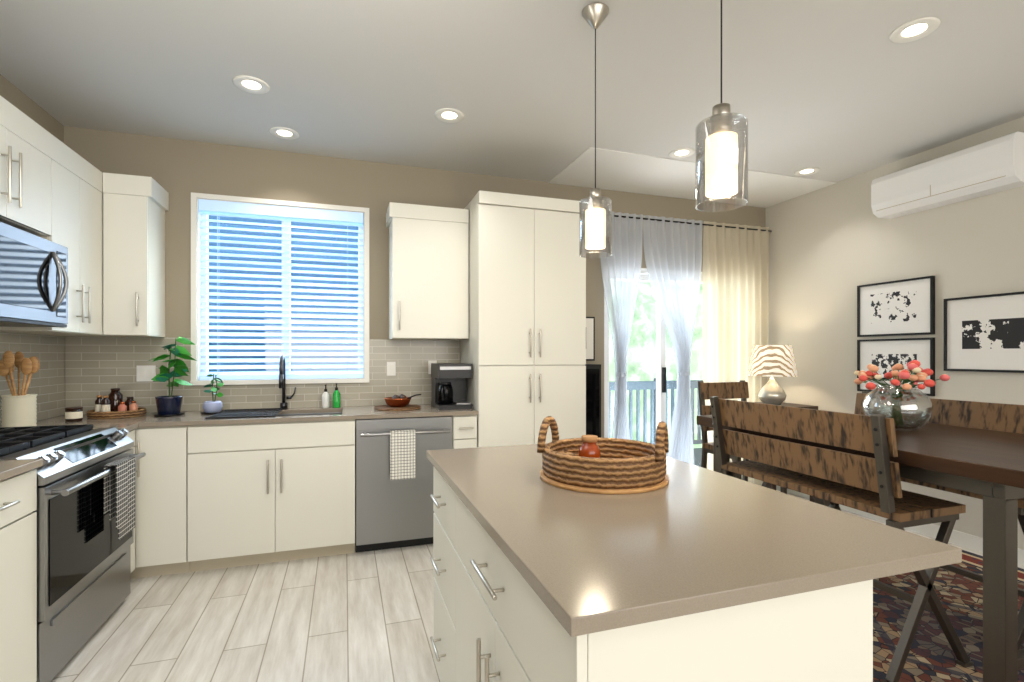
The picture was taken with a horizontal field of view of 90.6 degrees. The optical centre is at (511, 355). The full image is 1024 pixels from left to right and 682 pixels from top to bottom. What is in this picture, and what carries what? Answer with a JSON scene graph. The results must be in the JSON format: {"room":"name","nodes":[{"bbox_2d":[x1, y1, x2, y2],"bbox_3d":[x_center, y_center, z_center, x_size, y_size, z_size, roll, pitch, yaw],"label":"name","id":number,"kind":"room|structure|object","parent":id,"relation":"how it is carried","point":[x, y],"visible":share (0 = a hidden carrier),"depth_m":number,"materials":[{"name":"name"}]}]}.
{"room":"kitchen","nodes":[
{"label":"kitchen","id":0,"kind":"room"},
{"bbox_2d":[0,74,63,418],"bbox_3d":[-1.964,-0.097,-0.144,0.150,2.966,7.900,0,0,-18],"label":"wall","id":1,"kind":"structure","parent":0,"point":[15,96],"depth_m":3.12,"materials":[{"name":"beige paint"}]},
{"bbox_2d":[0,96,55,331],"bbox_3d":[-2.503,-0.655,2.290,0.348,1.050,0.760,0,0,-18],"label":"upper cabinet","id":2,"kind":"object","parent":1,"relation":"attached to","point":[51,187],"depth_m":2.51,"materials":[{"name":"beige wood"}]},
{"bbox_2d":[0,222,68,327],"bbox_3d":[-2.442,-0.364,2.310,0.473,0.431,0.756,0,0,-18],"label":"microwave","id":3,"kind":"object","parent":2,"relation":"attached to","point":[34,282],"visible":1,"depth_m":2.42,"materials":[{"name":"silver metal"}]},
{"bbox_2d":[0,332,64,426],"bbox_3d":[-2.642,0.140,2.159,0.006,0.539,2.798,0,0,-18],"label":"backsplash","id":4,"kind":"structure","parent":1,"relation":"attached to","point":[47,384],"depth_m":3.23,"materials":[{"name":"tile"}]},
{"bbox_2d":[7,138,106,335],"bbox_3d":[-2.717,-0.655,2.937,0.348,1.050,0.603,0,0,-18],"label":"upper cabinet","id":5,"kind":"object","parent":1,"relation":"attached to","point":[79,184],"depth_m":3.01,"materials":[{"name":"beige wood"}]},
{"bbox_2d":[72,336,118,336],"bbox_3d":[-2.864,-0.655,3.382,0.348,1.050,0.334,0,0,-18],"label":"upper cabinet","id":6,"kind":"object","parent":1,"relation":"attached to","point":[72,336],"depth_m":3.49,"materials":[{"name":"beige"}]},
{"bbox_2d":[64,126,765,437],"bbox_3d":[-0.214,-0.047,4.516,6.100,3.066,0.150,0,0,-18],"label":"wall","id":7,"kind":"structure","parent":0,"point":[179,171],"depth_m":4.01,"materials":[{"name":"beige paint"}]},
{"bbox_2d":[103,172,168,336],"bbox_3d":[-2.561,-0.655,3.455,0.267,1.050,0.385,0,0,-18],"label":"upper cabinet","id":8,"kind":"object","parent":7,"relation":"attached to","point":[135,207],"visible":1,"depth_m":3.32,"materials":[{"name":"beige wood"}]},
{"bbox_2d":[137,365,155,381],"bbox_3d":[-2.622,0.130,3.628,0.115,0.114,0.007,0,0,-18],"label":"electrical outlet plate","id":9,"kind":"object","parent":7,"relation":"attached to","point":[146,373],"visible":0.95,"depth_m":3.63,"materials":[{"name":"white plastic"}]},
{"bbox_2d":[65,336,459,413],"bbox_3d":[-1.762,0.140,3.920,2.764,0.539,0.006,0,0,-18],"label":"tile backsplash","id":10,"kind":"structure","parent":7,"relation":"attached to","point":[96,366],"depth_m":3.78,"materials":[{"name":"tile"}]},
{"bbox_2d":[190,192,368,384],"bbox_3d":[-1.777,-0.488,3.973,1.262,1.416,0.160,0,0,-18],"label":"window","id":11,"kind":"structure","parent":7,"relation":"in","point":[195,285],"depth_m":3.93,"materials":[{"name":"white plastic"}]},
{"bbox_2d":[199,199,362,379],"bbox_3d":[-1.771,-0.485,3.955,1.166,1.334,0.070,0,0,-18],"label":"window blinds","id":12,"kind":"object","parent":11,"relation":"attached to","point":[247,210],"visible":0.9,"depth_m":3.94,"materials":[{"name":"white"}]},
{"bbox_2d":[387,362,395,375],"bbox_3d":[-0.994,0.110,4.167,0.070,0.114,0.007,0,0,-18],"label":"electrical outlet plate","id":13,"kind":"object","parent":7,"relation":"attached to","point":[391,368],"visible":1,"depth_m":4.16,"materials":[{"name":"white plastic"}]},
{"bbox_2d":[386,202,468,339],"bbox_3d":[-0.684,-0.645,4.077,0.616,1.030,0.386,0,0,-18],"label":"upper cabinet","id":14,"kind":"object","parent":7,"relation":"attached to","point":[428,272],"visible":1,"depth_m":3.93,"materials":[{"name":"beige wood"}]},
{"bbox_2d":[428,360,436,373],"bbox_3d":[-0.671,0.100,4.273,0.070,0.114,0.007,0,0,-18],"label":"electrical outlet plate","id":15,"kind":"object","parent":7,"relation":"attached to","point":[429,365],"visible":0.46,"depth_m":4.27,"materials":[{"name":"white plastic"}]},
{"bbox_2d":[586,317,594,360],"bbox_3d":[0.621,-0.155,4.700,0.320,0.410,0.024,0,0,-18],"label":"picture frame","id":16,"kind":"object","parent":7,"relation":"attached to","point":[590,338],"visible":0.33,"depth_m":4.72,"materials":[{"name":"black"}]},
{"bbox_2d":[604,268,702,465],"bbox_3d":[1.695,0.268,5.145,1.780,2.236,0.145,0,0,-18],"label":"door frame","id":17,"kind":"structure","parent":7,"relation":"attached to","point":[661,376],"depth_m":5.06,"materials":[{"name":"white plastic"}]},
{"bbox_2d":[600,211,771,485],"bbox_3d":[1.723,0.019,4.995,2.071,2.709,0.157,0,0,-18],"label":"curtains","id":18,"kind":"object","parent":7,"relation":"attached to","point":[735,290],"visible":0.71,"depth_m":4.96,"materials":[{"name":"white fabric"}]},
{"bbox_2d":[0,0,1023,181],"bbox_3d":[1.003,-1.630,0.837,6.500,0.100,8.000,0,0,-18],"label":"ceiling","id":19,"kind":"structure","parent":0,"point":[836,90],"depth_m":2.85,"materials":[{"name":"white paint"}]},
{"bbox_2d":[232,75,269,93],"bbox_3d":[-1.519,-1.575,2.952,0.196,0.010,0.196,0,0,-18],"label":"recessed light","id":20,"kind":"object","parent":19,"relation":"in","point":[251,84],"visible":0.96,"depth_m":2.95,"materials":[{"name":"white"}]},
{"bbox_2d":[269,127,298,139],"bbox_3d":[-1.615,-1.575,3.595,0.196,0.010,0.196,0,0,-18],"label":"recessed light","id":21,"kind":"object","parent":19,"relation":"in","point":[288,134],"visible":0.98,"depth_m":3.58,"materials":[{"name":"white"}]},
{"bbox_2d":[435,108,463,122],"bbox_3d":[-0.411,-1.575,3.329,0.196,0.010,0.196,0,0,-18],"label":"recessed light","id":22,"kind":"object","parent":19,"relation":"in","point":[451,115],"visible":1,"depth_m":3.32,"materials":[{"name":"white"}]},
{"bbox_2d":[579,2,611,257],"bbox_3d":[0.383,-1.020,2.328,0.149,1.120,0.149,0,0,-18],"label":"pendant light","id":23,"kind":"object","parent":19,"relation":"hanging from","point":[595,224],"visible":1,"depth_m":2.29,"materials":[{"name":"glass"}]},
{"bbox_2d":[669,148,694,157],"bbox_3d":[1.323,-1.575,3.945,0.196,0.010,0.196,0,0,-18],"label":"recessed light","id":24,"kind":"object","parent":19,"relation":"in","point":[679,153],"visible":1,"depth_m":3.94,"materials":[{"name":"white"}]},
{"bbox_2d":[548,147,835,207],"bbox_3d":[1.647,-1.576,4.620,2.499,0.008,0.819,0,0,-18],"label":"ceiling","id":25,"kind":"structure","parent":19,"relation":"attached to","point":[637,173],"depth_m":4.53,"materials":[{"name":"white paint"}]},
{"bbox_2d":[695,0,747,211],"bbox_3d":[0.641,-1.020,1.550,0.149,1.120,0.149,0,0,-18],"label":"pendant light","id":26,"kind":"object","parent":19,"relation":"hanging from","point":[721,161],"visible":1,"depth_m":1.51,"materials":[{"name":"glass"}]},
{"bbox_2d":[794,167,819,175],"bbox_3d":[2.529,-1.575,4.344,0.196,0.010,0.196,0,0,-18],"label":"recessed light","id":27,"kind":"object","parent":19,"relation":"in","point":[807,171],"visible":1,"depth_m":4.34,"materials":[{"name":"white"}]},
{"bbox_2d":[889,17,940,42],"bbox_3d":[1.952,-1.575,2.457,0.196,0.010,0.196,0,0,-18],"label":"recessed light","id":28,"kind":"object","parent":19,"relation":"in","point":[914,30],"visible":1,"depth_m":2.45,"materials":[{"name":"white"}]},
{"bbox_2d":[51,489,1023,681],"bbox_3d":[1.034,1.436,0.742,6.500,0.100,7.800,0,0,-18],"label":"floor","id":29,"kind":"structure","parent":0,"point":[366,616],"depth_m":2.60,"materials":[{"name":"grey wood"}]},
{"bbox_2d":[0,469,36,681],"bbox_3d":[-2.028,0.914,1.427,0.710,0.944,1.023,0,0,-18],"label":"base cabinet","id":30,"kind":"object","parent":29,"relation":"on","point":[18,581],"visible":0.9,"depth_m":1.90,"materials":[{"name":"beige wood"}]},
{"bbox_2d":[0,458,42,480],"bbox_3d":[-2.036,0.425,1.424,0.692,0.030,1.023,0,0,-18],"label":"countertop","id":31,"kind":"structure","parent":30,"relation":"on","point":[10,468],"depth_m":1.90,"materials":[{"name":"beige stone"}]},
{"bbox_2d":[0,424,145,681],"bbox_3d":[-2.308,0.884,2.357,0.758,1.004,0.911,0,0,-18],"label":"range","id":32,"kind":"object","parent":29,"relation":"on","point":[83,572],"visible":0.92,"depth_m":2.29,"materials":[{"name":"silver metal"}]},
{"bbox_2d":[104,457,134,539],"bbox_3d":[-1.996,0.728,2.586,0.056,0.384,0.250,0,0,-18],"label":"towel","id":33,"kind":"object","parent":32,"relation":"hanging from","point":[119,493],"visible":1,"depth_m":2.54,"materials":[{"name":"grey fabric"}]},
{"bbox_2d":[126,430,139,571],"bbox_3d":[-2.532,0.914,2.879,0.665,0.944,0.213,0,0,-18],"label":"base cabinet","id":34,"kind":"object","parent":29,"relation":"on","point":[131,435],"visible":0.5,"depth_m":3.03,"materials":[{"name":"beige wood"}]},
{"bbox_2d":[91,423,137,430],"bbox_3d":[-2.541,0.425,2.874,0.644,0.030,0.209,0,0,-18],"label":"countertop","id":35,"kind":"structure","parent":34,"relation":"on","point":[129,426],"depth_m":2.96,"materials":[{"name":"beige stone"}]},
{"bbox_2d":[0,350,39,426],"bbox_3d":[-2.731,0.191,2.798,0.188,0.436,0.212,0,0,-18],"label":"utensil crock","id":36,"kind":"object","parent":35,"relation":"on","point":[19,409],"visible":0.9,"depth_m":2.77,"materials":[{"name":"beige ceramic"}]},
{"bbox_2d":[131,428,138,578],"bbox_3d":[-2.688,0.914,3.286,0.623,0.944,0.628,0,0,-18],"label":"base cabinet","id":37,"kind":"object","parent":29,"relation":"on","point":[135,573],"depth_m":3.09,"materials":[{"name":"beige wood"}]},
{"bbox_2d":[139,426,186,577],"bbox_3d":[-2.263,0.914,3.427,0.271,0.944,0.628,0,0,-18],"label":"base cabinet","id":38,"kind":"object","parent":29,"relation":"on","point":[163,469],"depth_m":3.13,"materials":[{"name":"beige wood"}]},
{"bbox_2d":[187,420,354,571],"bbox_3d":[-1.656,0.914,3.628,1.008,0.944,0.628,0,0,-18],"label":"base cabinet","id":39,"kind":"object","parent":29,"relation":"on","point":[209,497],"depth_m":3.32,"materials":[{"name":"beige wood"}]},
{"bbox_2d":[36,404,477,427],"bbox_3d":[-1.665,0.529,3.615,2.772,0.238,0.647,0,0,-18],"label":"countertop","id":40,"kind":"structure","parent":39,"relation":"on","point":[187,418],"depth_m":3.42,"materials":[{"name":"beige stone"}]},
{"bbox_2d":[65,407,82,421],"bbox_3d":[-2.728,0.366,3.153,0.086,0.086,0.086,0,0,-18],"label":"candle jar","id":41,"kind":"object","parent":40,"relation":"on","point":[73,414],"visible":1,"depth_m":3.12,"materials":[{"name":"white glass"}]},
{"bbox_2d":[87,407,145,418],"bbox_3d":[-2.653,0.386,3.404,0.316,0.046,0.316,0,0,-18],"label":"wicker tray","id":42,"kind":"object","parent":40,"relation":"on","point":[93,414],"visible":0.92,"depth_m":3.28,"materials":[{"name":"brown wicker"}]},
{"bbox_2d":[95,395,102,411],"bbox_3d":[-2.748,0.333,3.373,0.049,0.134,0.049,0,0,-18],"label":"bottle","id":43,"kind":"object","parent":42,"relation":"on","point":[99,399],"visible":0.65,"depth_m":3.35,"materials":[{"name":"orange glass"}]},
{"bbox_2d":[101,395,110,411],"bbox_3d":[-2.688,0.333,3.350,0.049,0.134,0.049,0,0,-18],"label":"bottle","id":44,"kind":"object","parent":42,"relation":"on","point":[105,405],"visible":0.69,"depth_m":3.34,"materials":[{"name":"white glass"}]},
{"bbox_2d":[108,388,122,411],"bbox_3d":[-2.716,0.313,3.467,0.084,0.174,0.084,0,0,-18],"label":"jar","id":45,"kind":"object","parent":42,"relation":"on","point":[115,396],"visible":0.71,"depth_m":3.44,"materials":[{"name":"orange glass"}]},
{"bbox_2d":[118,402,126,410],"bbox_3d":[-2.604,0.356,3.384,0.048,0.089,0.048,0,0,-18],"label":"spice jar","id":46,"kind":"object","parent":42,"relation":"on","point":[122,406],"visible":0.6,"depth_m":3.37,"materials":[{"name":"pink glass"}]},
{"bbox_2d":[125,397,134,410],"bbox_3d":[-2.635,0.343,3.494,0.064,0.114,0.064,0,0,-18],"label":"jar","id":47,"kind":"object","parent":42,"relation":"on","point":[128,401],"visible":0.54,"depth_m":3.47,"materials":[{"name":"orange glass"}]},
{"bbox_2d":[129,401,137,409],"bbox_3d":[-2.579,0.356,3.450,0.048,0.089,0.048,0,0,-18],"label":"spice jar","id":48,"kind":"object","parent":42,"relation":"on","point":[133,405],"visible":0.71,"depth_m":3.44,"materials":[{"name":"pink glass"}]},
{"bbox_2d":[149,336,196,416],"bbox_3d":[-2.335,0.139,3.488,0.309,0.541,0.259,0,0,-18],"label":"plant","id":49,"kind":"object","parent":40,"relation":"on","point":[168,406],"visible":1,"depth_m":3.46,"materials":[{"name":"green plant"}]},
{"bbox_2d":[200,374,224,414],"bbox_3d":[-2.105,0.269,3.562,0.150,0.280,0.156,0,0,-18],"label":"plant","id":50,"kind":"object","parent":40,"relation":"on","point":[212,407],"visible":0.96,"depth_m":3.54,"materials":[{"name":"green plastic"}]},
{"bbox_2d":[205,408,283,418],"bbox_3d":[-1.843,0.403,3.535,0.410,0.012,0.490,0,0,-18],"label":"sink","id":51,"kind":"object","parent":40,"relation":"on","point":[235,413],"visible":1,"depth_m":3.48,"materials":[{"name":"black metal"}]},
{"bbox_2d":[279,354,295,408],"bbox_3d":[-1.685,0.201,3.795,0.116,0.417,0.212,0,0,-18],"label":"faucet","id":52,"kind":"object","parent":40,"relation":"on","point":[282,377],"visible":1,"depth_m":3.84,"materials":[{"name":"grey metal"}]},
{"bbox_2d":[322,384,329,407],"bbox_3d":[-1.456,0.319,3.955,0.058,0.181,0.061,0,0,-18],"label":"soap bottle","id":53,"kind":"object","parent":40,"relation":"on","point":[325,399],"visible":1,"depth_m":3.93,"materials":[{"name":"white plastic"}]},
{"bbox_2d":[333,383,339,407],"bbox_3d":[-1.380,0.314,3.980,0.058,0.191,0.061,0,0,-18],"label":"soap bottle","id":54,"kind":"object","parent":40,"relation":"on","point":[336,398],"visible":1,"depth_m":3.96,"materials":[{"name":"green plastic"}]},
{"bbox_2d":[374,404,420,410],"bbox_3d":[-0.879,0.401,3.901,0.356,0.016,0.356,0,0,-18],"label":"cutting board","id":55,"kind":"object","parent":40,"relation":"on","point":[389,408],"visible":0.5,"depth_m":3.82,"materials":[{"name":"wood"}]},
{"bbox_2d":[384,394,420,406],"bbox_3d":[-0.845,0.345,3.913,0.280,0.095,0.208,0,0,-18],"label":"frying pan","id":56,"kind":"object","parent":55,"relation":"on","point":[401,400],"visible":1,"depth_m":3.84,"materials":[{"name":"brown metal"}]},
{"bbox_2d":[431,363,472,409],"bbox_3d":[-0.479,0.237,3.997,0.260,0.345,0.370,0,0,-18],"label":"coffee maker","id":57,"kind":"object","parent":40,"relation":"on","point":[448,386],"visible":1,"depth_m":3.87,"materials":[{"name":"black plastic"}]},
{"bbox_2d":[355,416,451,552],"bbox_3d":[-0.842,0.915,3.857,0.675,0.942,0.687,0,0,-18],"label":"dishwasher","id":58,"kind":"object","parent":29,"relation":"on","point":[389,514],"visible":0.79,"depth_m":3.57,"materials":[{"name":"silver metal"}]},
{"bbox_2d":[390,430,414,479],"bbox_3d":[-0.763,0.693,3.534,0.170,0.335,0.041,0,0,-18],"label":"towel","id":59,"kind":"object","parent":58,"relation":"hanging from","point":[402,454],"visible":0.98,"depth_m":3.51,"materials":[{"name":"beige fabric"}]},
{"bbox_2d":[452,415,476,448],"bbox_3d":[-0.442,0.914,4.029,0.183,0.944,0.627,0,0,-18],"label":"base cabinet","id":60,"kind":"object","parent":29,"relation":"on","point":[464,427],"depth_m":3.73,"materials":[{"name":"beige wood"}]},
{"bbox_2d":[460,190,588,446],"bbox_3d":[0.088,0.083,4.184,0.905,2.606,0.665,0,0,-18],"label":"pantry","id":61,"kind":"object","parent":29,"relation":"on","point":[523,349],"visible":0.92,"depth_m":3.89,"materials":[{"name":"white wood"}]},
{"bbox_2d":[585,364,600,437],"bbox_3d":[0.616,0.733,4.556,0.300,1.306,0.235,0,0,-18],"label":"shelf unit","id":62,"kind":"object","parent":29,"relation":"on","point":[593,399],"visible":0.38,"depth_m":4.47,"materials":[{"name":"black"}]},
{"bbox_2d":[430,466,872,681],"bbox_3d":[0.183,0.914,1.593,0.703,0.944,1.410,0,0,-18],"label":"kitchen island","id":63,"kind":"object","parent":29,"relation":"on","point":[495,619],"visible":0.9,"depth_m":1.00,"materials":[{"name":"white wood"}]},
{"bbox_2d":[426,443,961,636],"bbox_3d":[0.293,0.425,1.629,0.910,0.030,1.470,0,0,-18],"label":"island countertop","id":64,"kind":"structure","parent":63,"relation":"on","point":[689,538],"depth_m":1.11,"materials":[{"name":"beige stone"}]},
{"bbox_2d":[537,416,668,493],"bbox_3d":[0.306,0.311,1.702,0.430,0.197,0.424,0,0,-18],"label":"basket tray","id":65,"kind":"object","parent":64,"relation":"on","point":[623,466],"visible":0.98,"depth_m":1.55,"materials":[{"name":"brown wicker"}]},
{"bbox_2d":[560,448,575,455],"bbox_3d":[0.183,0.356,1.725,0.082,0.079,0.081,0,0,-18],"label":"pot","id":66,"kind":"object","parent":65,"relation":"in","point":[566,451],"visible":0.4,"depth_m":1.72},
{"bbox_2d":[579,435,599,457],"bbox_3d":[0.263,0.335,1.720,0.074,0.122,0.074,0,0,-18],"label":"jar","id":67,"kind":"object","parent":65,"relation":"in","point":[589,446],"visible":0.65,"depth_m":1.70,"materials":[{"name":"red glass"}]},
{"bbox_2d":[732,402,817,502],"bbox_3d":[2.499,0.928,4.850,0.540,0.916,0.520,0,0,-18],"label":"side table","id":68,"kind":"object","parent":29,"relation":"on","point":[773,487],"visible":0.02,"depth_m":4.69,"materials":[{"name":"brown wood"}]},
{"bbox_2d":[748,345,797,404],"bbox_3d":[2.495,0.187,4.859,0.430,0.564,0.430,0,0,-18],"label":"table lamp","id":69,"kind":"object","parent":68,"relation":"on","point":[772,361],"visible":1,"depth_m":4.74,"materials":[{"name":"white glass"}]},
{"bbox_2d":[873,550,1023,681],"bbox_3d":[2.223,1.380,2.452,2.530,0.012,3.400,0,0,-18],"label":"rug","id":70,"kind":"object","parent":29,"relation":"on","point":[931,657],"visible":0.29,"depth_m":2.56,"materials":[{"name":"multicoloured carpet"}]},
{"bbox_2d":[698,380,786,493],"bbox_3d":[1.673,0.782,3.684,0.440,1.176,0.445,0,0,-18],"label":"head chair","id":71,"kind":"object","parent":70,"relation":"on","point":[727,390],"visible":0.27,"depth_m":3.80,"materials":[{"name":"brown wood"}]},
{"bbox_2d":[710,396,973,681],"bbox_3d":[1.609,0.808,2.628,0.580,1.130,1.040,0,0,-18],"label":"bench","id":72,"kind":"object","parent":70,"relation":"on","point":[870,485],"visible":0.85,"depth_m":2.31,"materials":[{"name":"brown wood"}]},
{"bbox_2d":[696,415,1023,681],"bbox_3d":[1.976,0.884,2.686,1.050,0.978,1.700,0,0,-18],"label":"dining table","id":73,"kind":"object","parent":70,"relation":"on","point":[988,465],"visible":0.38,"depth_m":1.88,"materials":[{"name":"brown wood"}]},
{"bbox_2d":[854,360,949,430],"bbox_3d":[2.077,0.209,2.729,0.443,0.371,0.398,0,0,-18],"label":"vase","id":74,"kind":"object","parent":73,"relation":"on","point":[919,374],"visible":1,"depth_m":2.67,"materials":[{"name":"clear glass"}]},
{"bbox_2d":[829,391,1023,649],"bbox_3d":[2.309,0.808,2.849,0.580,1.130,1.120,0,0,-18],"label":"bench","id":75,"kind":"object","parent":70,"relation":"on","point":[992,416],"visible":0.1,"depth_m":2.73,"materials":[{"name":"brown wood"}]},
{"bbox_2d":[766,117,1023,549],"bbox_3d":[3.970,-0.097,1.819,0.150,2.966,7.900,0,0,-18],"label":"wall","id":76,"kind":"structure","parent":0,"point":[833,247],"depth_m":4.32,"materials":[{"name":"beige paint"}]},
{"bbox_2d":[857,276,934,336],"bbox_3d":[3.110,-0.383,4.128,0.030,0.445,0.595,0,0,-18],"label":"picture frame","id":77,"kind":"object","parent":76,"relation":"attached to","point":[899,307],"visible":0.98,"depth_m":4.10,"materials":[{"name":"black"}]},
{"bbox_2d":[857,338,934,395],"bbox_3d":[3.110,0.087,4.128,0.030,0.445,0.595,0,0,-18],"label":"picture frame","id":78,"kind":"object","parent":76,"relation":"attached to","point":[885,355],"visible":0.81,"depth_m":4.12,"materials":[{"name":"black"}]},
{"bbox_2d":[776,485,1023,564],"bbox_3d":[3.880,1.336,1.788,0.039,0.100,7.600,0,0,-18],"label":"baseboard","id":79,"kind":"structure","parent":76,"relation":"attached to","point":[969,541],"depth_m":3.80,"materials":[{"name":"white wood"}]},
{"bbox_2d":[871,131,1023,218],"bbox_3d":[3.153,-1.278,3.697,0.216,0.315,0.920,0,0,-18],"label":"air conditioner unit","id":80,"kind":"object","parent":76,"relation":"attached to","point":[996,165],"visible":1,"depth_m":3.57,"materials":[{"name":"white plastic"}]},
{"bbox_2d":[944,291,1023,372],"bbox_3d":[3.343,-0.152,3.423,0.030,0.535,0.740,0,0,-18],"label":"picture frame","id":81,"kind":"object","parent":76,"relation":"attached to","point":[983,333],"visible":0.95,"depth_m":3.53,"materials":[{"name":"black"}]},
{"label":"outside","id":82,"kind":"structure","parent":0,"visible":0},
{"bbox_2d":[208,215,357,371],"bbox_3d":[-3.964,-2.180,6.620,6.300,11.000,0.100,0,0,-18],"label":"window glass","id":83,"kind":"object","parent":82,"point":[280,280],"depth_m":6.83,"materials":[{"name":"glass"}]},
{"bbox_2d":[609,281,702,447],"bbox_3d":[1.346,-2.680,12.379,18.000,12.000,0.100,0,0,-18],"label":"trees","id":84,"kind":"object","parent":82,"point":[643,285],"depth_m":13.04,"materials":[{"name":"green plant"}]},
{"bbox_2d":[694,448,701,466],"bbox_3d":[1.496,1.454,6.193,5.600,0.105,1.959,0,0,-18],"label":"deck","id":85,"kind":"object","parent":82,"point":[696,460],"depth_m":7.01,"materials":[{"name":"blue paint"}]},
{"bbox_2d":[609,378,702,444],"bbox_3d":[1.239,0.864,6.971,5.490,1.075,0.090,0,0,-18],"label":"rail","id":86,"kind":"object","parent":85,"relation":"on","point":[653,397],"depth_m":7.19,"materials":[{"name":"blue paint"}]}
]}

